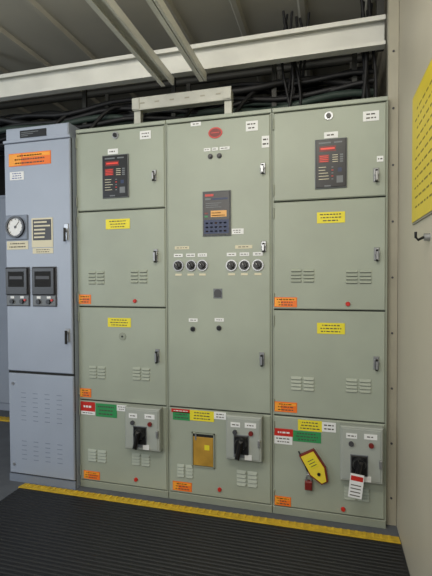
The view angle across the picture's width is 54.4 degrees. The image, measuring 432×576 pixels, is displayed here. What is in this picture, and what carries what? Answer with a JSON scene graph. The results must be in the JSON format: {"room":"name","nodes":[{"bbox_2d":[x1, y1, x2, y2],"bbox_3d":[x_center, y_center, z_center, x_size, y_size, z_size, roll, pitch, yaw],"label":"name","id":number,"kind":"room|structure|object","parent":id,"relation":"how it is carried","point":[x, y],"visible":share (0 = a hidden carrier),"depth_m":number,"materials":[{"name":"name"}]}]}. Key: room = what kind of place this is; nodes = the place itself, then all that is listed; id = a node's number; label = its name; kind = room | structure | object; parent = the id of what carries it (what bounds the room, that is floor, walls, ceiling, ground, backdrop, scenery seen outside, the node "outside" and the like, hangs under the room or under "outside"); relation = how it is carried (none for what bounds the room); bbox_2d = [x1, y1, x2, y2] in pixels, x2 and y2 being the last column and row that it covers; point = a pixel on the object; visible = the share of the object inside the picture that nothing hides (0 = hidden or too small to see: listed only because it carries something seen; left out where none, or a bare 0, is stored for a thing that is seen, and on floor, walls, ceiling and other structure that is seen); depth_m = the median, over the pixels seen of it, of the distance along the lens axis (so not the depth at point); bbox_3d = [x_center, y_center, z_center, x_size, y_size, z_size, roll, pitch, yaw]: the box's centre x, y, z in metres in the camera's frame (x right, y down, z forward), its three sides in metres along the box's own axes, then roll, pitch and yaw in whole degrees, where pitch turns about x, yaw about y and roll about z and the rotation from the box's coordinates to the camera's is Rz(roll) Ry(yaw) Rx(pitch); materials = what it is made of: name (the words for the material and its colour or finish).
{"room":"electrical room","nodes":[
{"label":"electrical room","id":0,"kind":"room"},
{"bbox_2d":[0,156,4,194],"bbox_3d":[-1.044,-0.324,5.374,5.520,3.100,0.100,0,1,15],"label":"wall","id":1,"kind":"structure","parent":0,"point":[2,158],"depth_m":5.80,"materials":[{"name":"black"}]},
{"bbox_2d":[0,0,386,120],"bbox_3d":[-1.794,-1.768,2.378,5.620,0.095,6.200,0,1,15],"label":"ceiling","id":2,"kind":"structure","parent":0,"point":[34,34],"depth_m":2.84,"materials":[{"name":"metal"}]},
{"bbox_2d":[85,0,206,86],"bbox_3d":[-0.498,-1.478,1.468,0.295,0.503,2.300,0,1,15],"label":"channel","id":3,"kind":"object","parent":2,"relation":"attached to","point":[109,11],"visible":1,"depth_m":2.11,"materials":[{"name":"white metal"}]},
{"bbox_2d":[0,52,371,111],"bbox_3d":[-1.423,-1.593,3.896,5.350,0.184,0.955,0,1,15],"label":"cables","id":4,"kind":"object","parent":2,"relation":"attached to","point":[342,60],"visible":0.26,"depth_m":3.30,"materials":[{"name":"rubber"}]},
{"bbox_2d":[0,0,377,155],"bbox_3d":[-0.573,-1.406,3.409,3.457,0.667,1.126,0,1,15],"label":"cable tray","id":5,"kind":"object","parent":2,"relation":"hanging from","point":[340,88],"visible":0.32,"depth_m":2.77,"materials":[{"name":"metal"}]},
{"bbox_2d":[0,0,385,100],"bbox_3d":[-1.699,-1.553,3.042,5.460,0.420,0.080,0,1,15],"label":"ceiling beam","id":6,"kind":"structure","parent":2,"relation":"attached to","point":[365,34],"depth_m":2.57,"materials":[{"name":"white metal"}]},
{"bbox_2d":[0,410,409,575],"bbox_3d":[-1.788,1.353,2.459,5.600,0.100,6.200,0,1,15],"label":"floor","id":7,"kind":"structure","parent":0,"point":[7,487],"depth_m":2.56,"materials":[{"name":"concrete"}]},
{"bbox_2d":[0,195,9,410],"bbox_3d":[-2.101,0.152,4.564,1.500,2.200,0.635,0,1,15],"label":"tall cabinet","id":8,"kind":"object","parent":7,"relation":"on","point":[4,372],"visible":0.1,"depth_m":4.27,"materials":[{"name":"metal"}]},
{"bbox_2d":[0,416,9,421],"bbox_3d":[-2.576,1.257,4.190,2.780,0.013,0.100,0,1,15],"label":"strip","id":9,"kind":"object","parent":7,"relation":"on","point":[6,419],"visible":0.16,"depth_m":4.01,"materials":[{"name":"yellow rubber"}]},
{"bbox_2d":[3,122,80,489],"bbox_3d":[-1.044,0.115,3.116,0.502,2.335,0.882,0,1,15],"label":"tall cabinet","id":10,"kind":"object","parent":7,"relation":"on","point":[41,270],"visible":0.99,"depth_m":2.71,"materials":[{"name":"blue metal"}]},
{"bbox_2d":[75,120,168,498],"bbox_3d":[-0.498,0.133,2.981,0.613,2.300,0.960,0,1,15],"label":"tall cabinet","id":11,"kind":"object","parent":7,"relation":"on","point":[122,295],"visible":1,"depth_m":2.62,"materials":[{"name":"metal"}]},
{"bbox_2d":[0,488,408,575],"bbox_3d":[-0.591,1.332,0.829,2.275,0.011,3.275,0,1,15],"label":"rubber floor mat","id":12,"kind":"object","parent":7,"relation":"on","point":[42,533],"visible":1,"depth_m":2.11,"materials":[{"name":"black rubber"}]},
{"bbox_2d":[19,483,400,543],"bbox_3d":[-0.163,1.289,2.446,2.285,0.013,0.064,0,1,15],"label":"strip","id":13,"kind":"object","parent":7,"relation":"on","point":[338,531],"visible":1,"depth_m":2.38,"materials":[{"name":"yellow paint"}]},
{"bbox_2d":[166,109,272,512],"bbox_3d":[0.106,0.134,2.819,0.633,2.300,0.960,0,1,15],"label":"tall cabinet","id":14,"kind":"object","parent":7,"relation":"on","point":[219,166],"visible":1,"depth_m":2.45,"materials":[{"name":"metal"}]},
{"bbox_2d":[132,86,232,123],"bbox_3d":[-0.213,-1.114,2.641,0.650,0.203,0.086,0,1,15],"label":"mounting rail","id":15,"kind":"object","parent":14,"relation":"on","point":[220,95],"visible":0.96,"depth_m":2.61,"materials":[{"name":"metal"}]},
{"bbox_2d":[272,96,387,528],"bbox_3d":[0.707,0.135,2.654,0.607,2.300,0.969,0,1,15],"label":"tall cabinet","id":16,"kind":"object","parent":7,"relation":"on","point":[330,159],"visible":1,"depth_m":2.29,"materials":[{"name":"metal"}]},
{"bbox_2d":[371,0,431,575],"bbox_3d":[0.880,-0.242,1.701,0.100,3.100,6.200,0,1,15],"label":"wall","id":17,"kind":"structure","parent":0,"point":[414,295],"depth_m":1.85,"materials":[{"name":"beige paint"}]},
{"bbox_2d":[386,0,398,525],"bbox_3d":[0.954,-0.232,2.280,0.052,3.050,0.064,0,1,15],"label":"trim","id":18,"kind":"structure","parent":17,"relation":"attached to","point":[392,5],"depth_m":2.25,"materials":[{"name":"metal"}]},
{"bbox_2d":[412,59,431,224],"bbox_3d":[0.751,-0.540,1.432,0.010,0.550,0.830,0,1,15],"label":"warning sign","id":19,"kind":"object","parent":17,"relation":"attached to","point":[422,99],"visible":1,"depth_m":1.62,"materials":[{"name":"metal"}]},
{"bbox_2d":[414,232,430,240],"bbox_3d":[0.759,-0.190,1.548,0.053,0.035,0.028,0,1,15],"label":"wall hook","id":20,"kind":"object","parent":17,"relation":"attached to","point":[426,236],"visible":1,"depth_m":1.54,"materials":[{"name":"silver metal"}]}
]}

